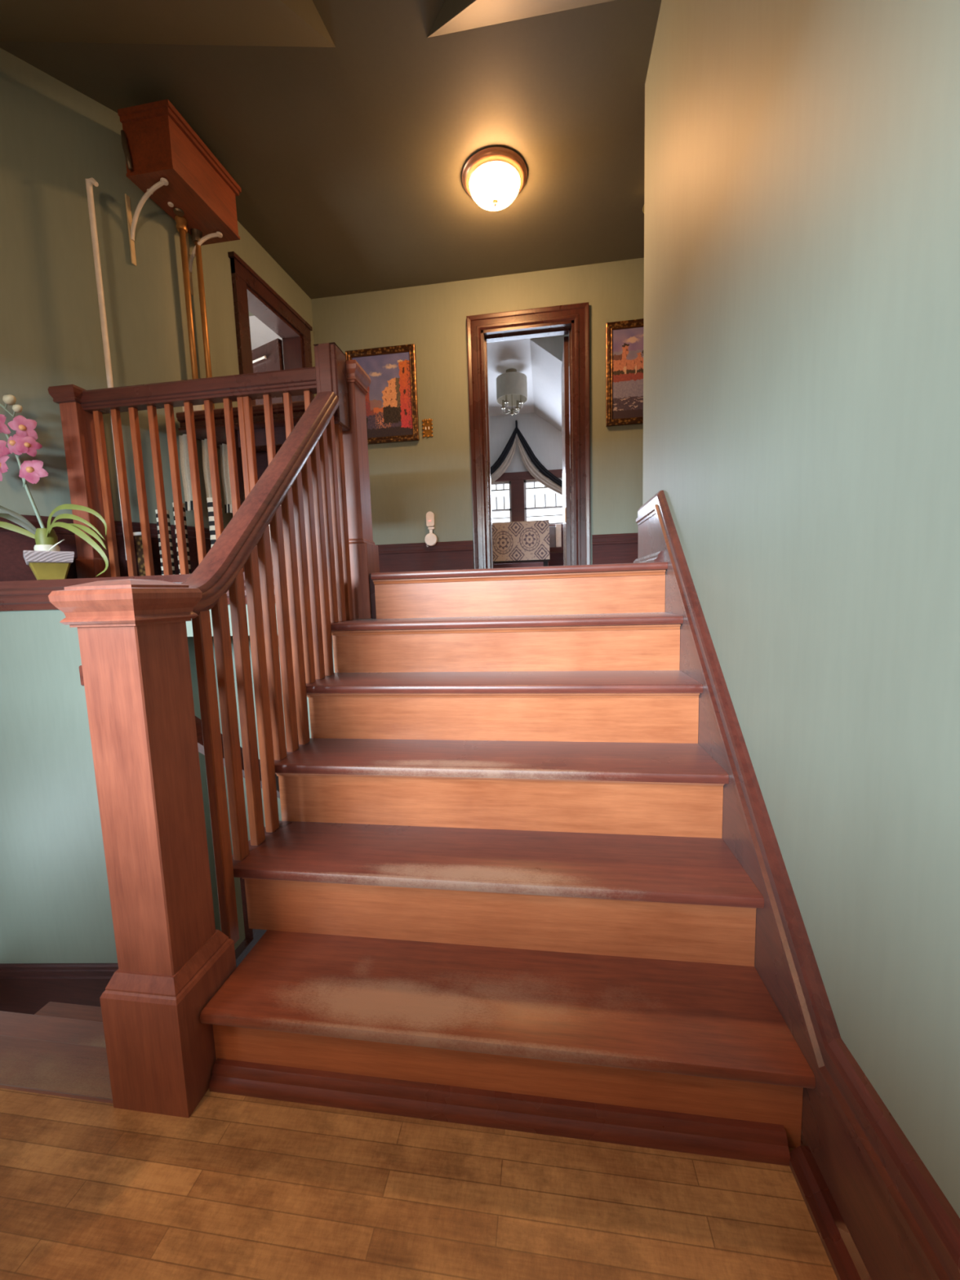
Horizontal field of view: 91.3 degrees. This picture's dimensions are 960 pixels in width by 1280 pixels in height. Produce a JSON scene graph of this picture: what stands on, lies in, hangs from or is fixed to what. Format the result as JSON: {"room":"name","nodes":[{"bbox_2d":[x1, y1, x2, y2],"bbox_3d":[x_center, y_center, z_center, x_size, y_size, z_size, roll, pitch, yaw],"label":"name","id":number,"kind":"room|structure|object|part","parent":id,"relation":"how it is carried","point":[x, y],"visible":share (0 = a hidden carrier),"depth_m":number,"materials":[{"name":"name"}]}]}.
{"room":"staircase landing","nodes":[
{"label":"staircase landing","id":0,"kind":"room"},
{"bbox_2d":[0,48,209,528],"bbox_3d":[-2.146,-1.491,2.323,0.187,2.518,1.405,4,8,43],"label":"wall","id":1,"kind":"structure","parent":0,"point":[54,137],"depth_m":2.32,"materials":[{"name":"green paint"}]},
{"bbox_2d":[0,513,210,581],"bbox_3d":[-1.966,-0.465,2.506,0.215,0.330,1.711,3,7,36],"label":"baseboard","id":2,"kind":"structure","parent":1,"relation":"attached to","point":[13,566],"depth_m":2.33,"materials":[{"name":"brown wood"}]},
{"bbox_2d":[84,177,126,559],"bbox_3d":[-1.845,-1.320,2.355,0.059,1.817,0.028,-1,6,8],"label":"rod","id":3,"kind":"object","parent":1,"relation":"attached to","point":[89,182],"visible":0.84,"depth_m":2.31,"materials":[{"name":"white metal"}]},
{"bbox_2d":[124,177,168,266],"bbox_3d":[-1.704,-2.150,2.417,0.290,0.335,0.036,0,6,18],"label":"bracket","id":4,"kind":"object","parent":1,"relation":"attached to","point":[131,223],"visible":1,"depth_m":2.44,"materials":[{"name":"beige metal"}]},
{"bbox_3d":[-1.834,-2.151,2.464,0.009,0.335,0.026,-1,6,8],"label":"wall plate","id":5,"kind":"part","parent":4,"relation":"part of","materials":[{"name":"beige metal"}]},
{"bbox_3d":[-1.706,-2.208,2.409,0.289,0.217,0.036,0,6,17],"label":"curved arm","id":6,"kind":"part","parent":4,"relation":"part of","materials":[{"name":"white metal"}]},
{"bbox_2d":[117,98,241,408],"bbox_3d":[-1.568,-1.946,2.590,0.303,1.364,0.527,-1,6,8],"label":"cistern","id":7,"kind":"object","parent":4,"relation":"on","point":[157,142],"visible":0.89,"depth_m":2.46,"materials":[{"name":"brown wood"}]},
{"bbox_3d":[-1.588,-2.603,2.528,0.303,0.045,0.514,-1,6,8],"label":"lid","id":8,"kind":"part","parent":7,"relation":"part of","materials":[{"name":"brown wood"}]},
{"bbox_3d":[-1.590,-2.346,2.556,0.283,0.014,0.482,-1,6,8],"label":"trim","id":9,"kind":"part","parent":7,"relation":"part of","materials":[{"name":"brown wood"}]},
{"bbox_2d":[185,231,222,295],"bbox_3d":[-1.590,-2.186,2.727,0.207,0.335,0.036,-2,6,-3],"label":"bracket","id":10,"kind":"object","parent":1,"relation":"attached to","point":[190,258],"visible":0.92,"depth_m":2.71,"materials":[{"name":"beige metal"}]},
{"bbox_3d":[-1.686,-2.182,2.717,0.009,0.335,0.026,-1,6,8],"label":"wall plate","id":11,"kind":"part","parent":10,"relation":"part of","materials":[{"name":"white metal"}]},
{"bbox_3d":[-1.590,-2.244,2.714,0.206,0.217,0.036,-3,6,-8],"label":"curved arm","id":12,"kind":"part","parent":10,"relation":"part of","materials":[{"name":"white metal"}]},
{"bbox_2d":[0,603,277,963],"bbox_3d":[-1.705,0.923,2.293,2.172,2.362,0.100,-1,6,8],"label":"wall","id":13,"kind":"structure","parent":0,"point":[55,904],"depth_m":2.28,"materials":[{"name":"green paint"}]},
{"bbox_2d":[0,963,118,1014],"bbox_3d":[-2.169,1.786,2.386,1.160,0.389,0.030,-1,6,8],"label":"baseboard","id":14,"kind":"structure","parent":13,"relation":"attached to","point":[24,988],"depth_m":2.37,"materials":[{"name":"brown wood"}]},
{"bbox_2d":[0,571,275,611],"bbox_3d":[-1.721,-0.229,2.288,2.040,0.137,0.385,-1,6,8],"label":"trim","id":15,"kind":"structure","parent":13,"relation":"attached to","point":[20,595],"depth_m":2.14,"materials":[{"name":"brown wood"}]},
{"bbox_2d":[0,394,108,580],"bbox_3d":[-1.956,-0.711,2.068,0.560,0.881,0.301,2,7,33],"label":"potted orchid","id":16,"kind":"object","parent":15,"relation":"on","point":[46,561],"visible":1,"depth_m":2.09,"materials":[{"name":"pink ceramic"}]},
{"bbox_3d":[-2.148,-0.773,2.111,0.123,0.117,0.034,2,7,31],"label":"flower","id":17,"kind":"part","parent":16,"relation":"part of","materials":[{"name":"pink plant"}]},
{"bbox_3d":[-2.136,-0.974,2.086,0.097,0.105,0.042,0,6,16],"label":"flower","id":18,"kind":"part","parent":16,"relation":"part of","materials":[{"name":"pink plant"}]},
{"bbox_3d":[-2.157,-0.855,2.101,0.097,0.095,0.016,-2,6,-1],"label":"flower","id":19,"kind":"part","parent":16,"relation":"part of","materials":[{"name":"pink plant"}]},
{"bbox_3d":[-2.063,-0.871,2.086,0.103,0.097,0.022,0,6,13],"label":"flower","id":20,"kind":"part","parent":16,"relation":"part of","materials":[{"name":"pink plant"}]},
{"bbox_3d":[-2.096,-0.818,2.134,0.157,0.672,0.050,-1,6,8],"label":"stem","id":21,"kind":"part","parent":16,"relation":"part of","materials":[{"name":"plant"}]},
{"bbox_3d":[-2.021,-0.939,2.076,0.101,0.101,0.035,-4,6,-21],"label":"flower","id":22,"kind":"part","parent":16,"relation":"part of","materials":[{"name":"pink plant"}]},
{"bbox_3d":[-2.003,-0.863,2.085,0.087,0.091,0.015,-7,8,-41],"label":"flower","id":23,"kind":"part","parent":16,"relation":"part of","materials":[{"name":"pink plant"}]},
{"bbox_3d":[-1.993,-0.750,2.093,0.115,0.107,0.031,-3,6,-10],"label":"flower","id":24,"kind":"part","parent":16,"relation":"part of","materials":[{"name":"pink plant"}]},
{"bbox_3d":[-2.012,-0.449,2.180,0.086,0.140,0.086,-1,6,8],"label":"bulb","id":25,"kind":"part","parent":16,"relation":"part of","materials":[{"name":"green plant"}]},
{"bbox_3d":[-2.008,-0.330,2.193,0.144,0.100,0.232,-8,8,-44],"label":"pot","id":26,"kind":"part","parent":16,"relation":"part of","materials":[{"name":"yellow ceramic"}]},
{"bbox_2d":[48,366,316,578],"bbox_3d":[-1.365,-0.778,2.269,1.363,0.933,0.156,-1,6,8],"label":"balustrade","id":27,"kind":"object","parent":15,"relation":"on","point":[82,410],"visible":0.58,"depth_m":2.28,"materials":[{"name":"brown wood"}]},
{"bbox_3d":[-1.970,-0.728,2.358,0.092,0.853,0.108,-1,6,8],"label":"newel post","id":28,"kind":"part","parent":27,"relation":"part of","materials":[{"name":"brown wood"}]},
{"bbox_3d":[-1.323,-1.181,2.229,1.255,0.090,0.092,-1,6,8],"label":"rail","id":29,"kind":"part","parent":27,"relation":"part of","materials":[{"name":"brown wood"}]},
{"bbox_2d":[0,0,335,47],"bbox_3d":[-1.806,-2.460,1.806,2.336,0.420,0.627,-2,6,-2],"label":"ceiling","id":30,"kind":"structure","parent":0,"point":[266,23],"depth_m":1.94,"materials":[{"name":"paint"}]},
{"bbox_2d":[191,221,316,529],"bbox_3d":[-1.589,-1.624,3.476,0.130,2.528,1.323,0,6,12],"label":"wall","id":31,"kind":"structure","parent":0,"point":[216,267],"depth_m":3.02,"materials":[{"name":"green paint"}]},
{"bbox_2d":[227,251,314,405],"bbox_3d":[-1.549,-1.496,3.594,0.184,2.126,0.910,0,6,12],"label":"door frame","id":32,"kind":"structure","parent":31,"relation":"in","point":[251,293],"depth_m":3.39,"materials":[{"name":"brown wood"}]},
{"bbox_2d":[251,337,284,564],"bbox_3d":[-1.907,-1.476,4.082,0.704,1.966,0.069,2,7,30],"label":"door","id":33,"kind":"structure","parent":32,"relation":"attached to","point":[268,357],"depth_m":3.88,"materials":[{"name":"brown wood"}]},
{"bbox_2d":[248,315,283,351],"bbox_3d":[-2.625,-3.378,4.306,2.190,0.050,3.400,-1,6,8],"label":"ceiling","id":34,"kind":"structure","parent":0,"point":[260,334],"depth_m":5.31,"materials":[{"name":"white paint"}]},
{"bbox_2d":[186,618,365,949],"bbox_3d":[-1.102,0.901,2.517,1.145,2.322,0.510,-1,6,8],"label":"wall","id":35,"kind":"structure","parent":0,"point":[190,639],"depth_m":2.69,"materials":[{"name":"green paint"}]},
{"bbox_2d":[0,0,661,315],"bbox_3d":[0.274,-2.772,2.193,6.400,0.050,3.300,-1,6,8],"label":"ceiling","id":36,"kind":"structure","parent":0,"point":[348,160],"depth_m":2.53,"materials":[{"name":"paint"}]},
{"bbox_2d":[462,146,527,210],"bbox_3d":[0.090,-2.728,2.853,0.396,0.165,0.396,-1,6,8],"label":"ceiling light","id":37,"kind":"object","parent":36,"relation":"attached to","point":[493,177],"visible":1,"depth_m":2.76,"materials":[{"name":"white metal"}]},
{"bbox_3d":[0.090,-2.724,2.854,0.304,0.102,0.304,-1,6,8],"label":"lamp shade","id":38,"kind":"part","parent":37,"relation":"part of","materials":[{"name":"white glass"}]},
{"bbox_2d":[0,1088,837,1279],"bbox_3d":[-1.171,1.225,0.277,3.740,0.050,1.970,-1,6,8],"label":"floor","id":39,"kind":"structure","parent":0,"point":[241,1187],"depth_m":0.92,"materials":[{"name":"brown wood"}]},
{"bbox_2d":[0,665,279,1103],"bbox_3d":[-1.741,0.968,1.785,2.200,1.889,1.140,-1,6,8],"label":"staircase","id":40,"kind":"structure","parent":39,"relation":"on","point":[60,1050],"depth_m":1.47,"materials":[{"name":"brown wood"}]},
{"bbox_3d":[-0.856,0.432,1.681,0.060,0.845,0.988,-1,6,8],"label":"handrail","id":41,"kind":"part","parent":40,"relation":"part of","materials":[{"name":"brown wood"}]},
{"bbox_2d":[200,561,815,1166],"bbox_3d":[0.019,0.378,1.605,1.444,1.282,1.272,-1,6,8],"label":"staircase","id":42,"kind":"structure","parent":39,"relation":"on","point":[497,884],"depth_m":1.29,"materials":[{"name":"brown wood"}]},
{"bbox_2d":[48,342,379,1118],"bbox_3d":[-0.679,-0.105,1.688,0.245,2.268,1.458,-1,6,8],"label":"balustrade","id":43,"kind":"object","parent":42,"relation":"on","point":[313,496],"visible":0.98,"depth_m":1.17,"materials":[{"name":"brown wood"}]},
{"bbox_3d":[-0.775,0.380,1.115,0.144,0.870,0.144,-1,6,8],"label":"newel post","id":44,"kind":"part","parent":43,"relation":"part of","materials":[{"name":"brown wood"}]},
{"bbox_3d":[-0.710,-0.557,1.600,0.102,0.910,1.015,-1,6,8],"label":"handrail","id":45,"kind":"part","parent":43,"relation":"part of","materials":[{"name":"brown wood"}]},
{"bbox_3d":[-0.621,-0.840,2.246,0.136,0.730,0.136,-1,6,8],"label":"newel post","id":46,"kind":"part","parent":43,"relation":"part of","materials":[{"name":"brown wood"}]},
{"bbox_3d":[-0.010,1.055,1.060,1.300,0.052,0.034,-1,6,8],"label":"shoe moulding","id":47,"kind":"part","parent":42,"relation":"part of","materials":[{"name":"brown wood"}]},
{"bbox_3d":[-0.001,0.673,1.263,1.391,0.022,0.019,-1,6,8],"label":"cove moulding","id":48,"kind":"part","parent":42,"relation":"part of","materials":[{"name":"brown wood"}]},
{"bbox_3d":[0.016,0.435,1.473,1.408,0.022,0.019,-1,6,8],"label":"cove moulding","id":49,"kind":"part","parent":42,"relation":"part of","materials":[{"name":"brown wood"}]},
{"bbox_3d":[0.041,0.198,1.681,1.408,0.022,0.019,-1,6,8],"label":"cove moulding","id":50,"kind":"part","parent":42,"relation":"part of","materials":[{"name":"brown wood"}]},
{"bbox_3d":[0.067,-0.040,1.890,1.408,0.022,0.019,-1,6,8],"label":"cove moulding","id":51,"kind":"part","parent":42,"relation":"part of","materials":[{"name":"brown wood"}]},
{"bbox_3d":[0.147,-0.278,2.091,1.296,0.022,0.019,-1,6,8],"label":"cove moulding","id":52,"kind":"part","parent":42,"relation":"part of","materials":[{"name":"brown wood"}]},
{"bbox_2d":[311,257,644,564],"bbox_3d":[1.098,-1.742,3.801,5.250,2.528,0.120,-1,6,8],"label":"wall","id":53,"kind":"structure","parent":0,"point":[409,480],"depth_m":3.87,"materials":[{"name":"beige paint"}]},
{"bbox_2d":[345,343,419,444],"bbox_3d":[-0.825,-2.057,3.954,0.601,0.760,0.030,-1,6,8],"label":"framed painting","id":54,"kind":"object","parent":53,"relation":"attached to","point":[391,397],"visible":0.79,"depth_m":3.95,"materials":[{"name":"paint"}]},
{"bbox_2d":[422,418,433,437],"bbox_3d":[-0.442,-1.780,3.941,0.093,0.153,0.015,-1,6,8],"label":"switch plate","id":55,"kind":"object","parent":53,"relation":"attached to","point":[427,424],"visible":1,"depth_m":3.94,"materials":[{"name":"gold ceramic"}]},
{"bbox_2d":[424,511,437,546],"bbox_3d":[-0.419,-0.946,4.009,0.107,0.298,0.052,-1,6,8],"label":"gadget","id":56,"kind":"object","parent":53,"relation":"attached to","point":[430,539],"visible":1,"depth_m":4.00,"materials":[{"name":"beige plastic"}]},
{"bbox_2d":[376,533,638,572],"bbox_3d":[1.130,-0.701,3.835,5.030,0.330,0.030,-1,6,8],"label":"baseboard","id":57,"kind":"structure","parent":53,"relation":"attached to","point":[607,548],"depth_m":4.01,"materials":[{"name":"brown wood"}]},
{"bbox_2d":[605,318,644,426],"bbox_3d":[1.290,-2.091,3.657,0.598,0.768,0.030,-1,6,8],"label":"framed painting","id":58,"kind":"object","parent":53,"relation":"attached to","point":[624,339],"visible":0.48,"depth_m":3.68,"materials":[{"name":"paint"}]},
{"bbox_2d":[427,0,614,37],"bbox_3d":[0.218,-2.391,1.661,1.024,0.652,0.855,-1,6,8],"label":"ceiling","id":59,"kind":"structure","parent":0,"point":[454,15],"depth_m":1.98,"materials":[{"name":"paint"}]},
{"bbox_2d":[487,334,569,431],"bbox_3d":[0.471,-2.403,5.352,3.700,1.400,2.905,-1,6,8],"label":"ceiling","id":60,"kind":"structure","parent":0,"point":[540,358],"depth_m":5.14,"materials":[{"name":"white paint"}]},
{"bbox_2d":[496,368,527,415],"bbox_3d":[0.358,-2.774,5.279,0.344,0.480,0.344,-1,6,8],"label":"chandelier","id":61,"kind":"object","parent":60,"relation":"hanging from","point":[511,385],"visible":1,"depth_m":5.17,"materials":[{"name":"silver metal"}]},
{"bbox_2d":[488,413,570,515],"bbox_3d":[0.670,-2.092,6.732,3.700,2.518,0.160,-1,6,8],"label":"wall","id":62,"kind":"structure","parent":0,"point":[544,439],"depth_m":6.57,"materials":[{"name":"white paint"}]},
{"bbox_2d":[490,480,511,522],"bbox_3d":[0.241,-1.942,6.772,0.435,0.640,0.070,-1,6,8],"label":"window","id":63,"kind":"structure","parent":62,"relation":"in","point":[501,506],"depth_m":6.77,"materials":[{"name":"white glass"}]},
{"bbox_2d":[490,420,562,495],"bbox_3d":[0.611,-2.475,6.568,1.440,1.140,0.096,-1,6,8],"label":"swag","id":64,"kind":"object","parent":62,"relation":"attached to","point":[555,484],"visible":0.76,"depth_m":6.53,"materials":[{"name":"black fabric"}]},
{"bbox_3d":[0.208,-2.481,6.605,0.633,0.830,0.031,-1,6,8],"label":"cream panel","id":65,"kind":"part","parent":64,"relation":"part of","materials":[{"name":"beige fabric"}]},
{"bbox_3d":[0.924,-2.408,6.514,0.807,1.000,0.031,-1,6,8],"label":"cream panel","id":66,"kind":"part","parent":64,"relation":"part of","materials":[{"name":"beige fabric"}]},
{"bbox_2d":[493,527,571,566],"bbox_3d":[0.683,-1.201,6.718,3.500,0.748,0.065,-1,6,8],"label":"trim","id":67,"kind":"structure","parent":62,"relation":"attached to","point":[555,558],"depth_m":6.66,"materials":[{"name":"brown wood"}]},
{"bbox_2d":[494,468,571,528],"bbox_3d":[0.629,-1.970,6.639,1.440,0.800,0.060,-1,6,8],"label":"trim","id":68,"kind":"structure","parent":62,"relation":"attached to","point":[517,478],"depth_m":6.63,"materials":[{"name":"brown wood"}]},
{"bbox_2d":[524,477,563,524],"bbox_3d":[0.930,-1.953,6.675,0.595,0.640,0.070,-1,6,8],"label":"window","id":69,"kind":"structure","parent":62,"relation":"in","point":[541,502],"depth_m":6.69,"materials":[{"name":"white glass"}]},
{"bbox_2d":[642,0,959,1217],"bbox_3d":[0.698,-0.362,0.702,0.126,5.100,3.799,-1,6,8],"label":"wall","id":70,"kind":"structure","parent":0,"point":[802,326],"depth_m":0.86,"materials":[{"name":"green paint"}]},
{"bbox_2d":[633,550,664,563],"bbox_3d":[0.818,-0.392,2.317,0.044,0.052,0.579,-1,6,8],"label":"trim","id":71,"kind":"structure","parent":70,"relation":"attached to","point":[658,557],"depth_m":2.11,"materials":[{"name":"brown wood"}]},
{"bbox_2d":[635,489,959,1279],"bbox_3d":[0.645,0.272,0.840,0.036,1.614,3.679,-1,6,8],"label":"baseboard","id":72,"kind":"structure","parent":70,"relation":"attached to","point":[900,1223],"depth_m":0.93,"materials":[{"name":"brown wood"}]},
{"bbox_2d":[789,1146,871,1279],"bbox_3d":[0.524,1.151,0.036,0.042,0.042,1.874,-1,6,8],"label":"trim","id":73,"kind":"structure","parent":70,"relation":"attached to","point":[845,1259],"depth_m":0.85,"materials":[{"name":"brown wood"}]},
{"bbox_3d":[0.524,-0.663,5.525,3.700,0.058,2.925,-1,6,8],"label":"floor","id":74,"kind":"structure","parent":0,"visible":0},
{"bbox_2d":[493,560,548,568],"bbox_3d":[0.375,-1.005,5.475,0.830,0.638,0.490,-1,6,8],"label":"settee","id":75,"kind":"object","parent":74,"relation":"on","point":[545,563],"visible":0.21,"depth_m":5.27,"materials":[{"name":"brown wood"}]},
{"bbox_2d":[492,520,549,563],"bbox_3d":[0.390,-1.091,5.245,0.765,0.444,0.100,-1,6,8],"label":"patterned throw","id":76,"kind":"object","parent":75,"relation":"on","point":[522,541],"visible":0.84,"depth_m":5.19,"materials":[{"name":"fabric"}]},
{"bbox_3d":[0.727,-0.988,5.210,0.050,0.638,0.050,-1,6,8],"label":"leg","id":77,"kind":"part","parent":75,"relation":"part of","materials":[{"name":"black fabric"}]},
{"bbox_2d":[536,546,571,562],"bbox_3d":[0.985,-1.006,6.258,0.460,0.438,0.200,-1,6,8],"label":"table","id":78,"kind":"object","parent":74,"relation":"on","point":[553,549],"visible":0.19,"depth_m":6.14,"materials":[{"name":"brown wood"}]},
{"bbox_2d":[549,525,555,547],"bbox_3d":[0.952,-1.363,6.224,0.095,0.280,0.080,-1,6,8],"label":"panel","id":79,"kind":"object","parent":78,"relation":"on","point":[552,529],"visible":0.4,"depth_m":6.18,"materials":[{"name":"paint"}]},
{"bbox_2d":[555,524,561,546],"bbox_3d":[1.037,-1.373,6.201,0.070,0.300,0.100,-1,6,8],"label":"panel","id":80,"kind":"object","parent":78,"relation":"on","point":[558,535],"visible":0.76,"depth_m":6.15,"materials":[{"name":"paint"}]},
{"bbox_3d":[0.928,-0.413,2.973,5.200,0.049,1.945,-1,6,8],"label":"floor","id":81,"kind":"structure","parent":0,"visible":0},
{"bbox_2d":[133,532,146,576],"bbox_3d":[-1.791,-0.438,2.496,0.072,0.266,0.030,-1,6,8],"label":"bolster","id":82,"kind":"object","parent":81,"relation":"on","point":[138,535],"visible":0.35,"depth_m":2.48,"materials":[{"name":"brown fabric"}]},
{"bbox_2d":[155,509,175,575],"bbox_3d":[-1.677,-0.498,2.504,0.062,0.378,0.060,-1,6,8],"label":"bolster","id":83,"kind":"object","parent":81,"relation":"on","point":[156,510],"visible":0.44,"depth_m":2.49,"materials":[{"name":"fabric"}]},
{"bbox_2d":[172,502,191,574],"bbox_3d":[-1.606,-0.524,2.532,0.058,0.418,0.056,-1,6,8],"label":"bolster","id":84,"kind":"object","parent":81,"relation":"on","point":[184,504],"visible":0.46,"depth_m":2.52,"materials":[{"name":"fabric"}]},
{"bbox_2d":[206,497,223,547],"bbox_3d":[-1.420,-0.540,2.540,0.071,0.438,0.068,-1,6,8],"label":"bolster","id":85,"kind":"object","parent":81,"relation":"on","point":[210,503],"visible":0.24,"depth_m":2.50,"materials":[{"name":"fabric"}]},
{"bbox_2d":[176,400,305,505],"bbox_3d":[-1.206,-0.823,2.805,0.845,0.931,0.480,-1,6,8],"label":"washstand","id":86,"kind":"object","parent":81,"relation":"on","point":[298,407],"visible":0.12,"depth_m":2.58,"materials":[{"name":"brown wood"}]},
{"bbox_2d":[178,434,193,511],"bbox_3d":[-1.646,-0.944,2.647,0.075,0.415,0.034,-1,6,8],"label":"hanging towel","id":87,"kind":"object","parent":86,"relation":"hanging from","point":[184,451],"visible":0.76,"depth_m":2.65,"materials":[{"name":"fabric"}]},
{"bbox_2d":[182,404,204,412],"bbox_3d":[-1.581,-1.286,2.633,0.125,0.048,0.100,-1,6,8],"label":"folded cloth","id":88,"kind":"object","parent":86,"relation":"on","point":[197,407],"visible":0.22,"depth_m":2.58,"materials":[{"name":"beige fabric"}]},
{"bbox_2d":[201,439,212,512],"bbox_3d":[-1.573,-0.951,2.723,0.055,0.410,0.034,-1,6,8],"label":"towel","id":89,"kind":"object","parent":86,"relation":"hanging from","point":[206,464],"visible":0.53,"depth_m":2.72,"materials":[{"name":"fabric"}]},
{"bbox_2d":[219,443,232,513],"bbox_3d":[-1.522,-0.968,2.815,0.050,0.400,0.034,-1,6,8],"label":"towel","id":90,"kind":"object","parent":86,"relation":"hanging from","point":[224,451],"visible":0.84,"depth_m":2.81,"materials":[{"name":"fabric"}]},
{"bbox_3d":[-1.360,-0.752,2.651,0.048,0.833,0.048,-1,6,8],"label":"leg","id":91,"kind":"part","parent":86,"relation":"part of","materials":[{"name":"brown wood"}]},
{"bbox_3d":[-1.171,-1.081,2.995,0.780,0.265,0.020,-1,6,8],"label":"panel","id":92,"kind":"part","parent":86,"relation":"part of","materials":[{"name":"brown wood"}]},
{"bbox_3d":[0.486,-1.922,5.402,3.700,2.568,2.905,-1,6,8],"label":"wall","id":93,"kind":"structure","parent":0,"visible":0},
{"bbox_2d":[466,302,590,568],"bbox_3d":[0.458,-1.615,4.232,0.966,2.105,0.833,-1,6,8],"label":"door frame","id":94,"kind":"structure","parent":93,"relation":"in","point":[572,320],"depth_m":3.83,"materials":[{"name":"brown wood"}]}
]}

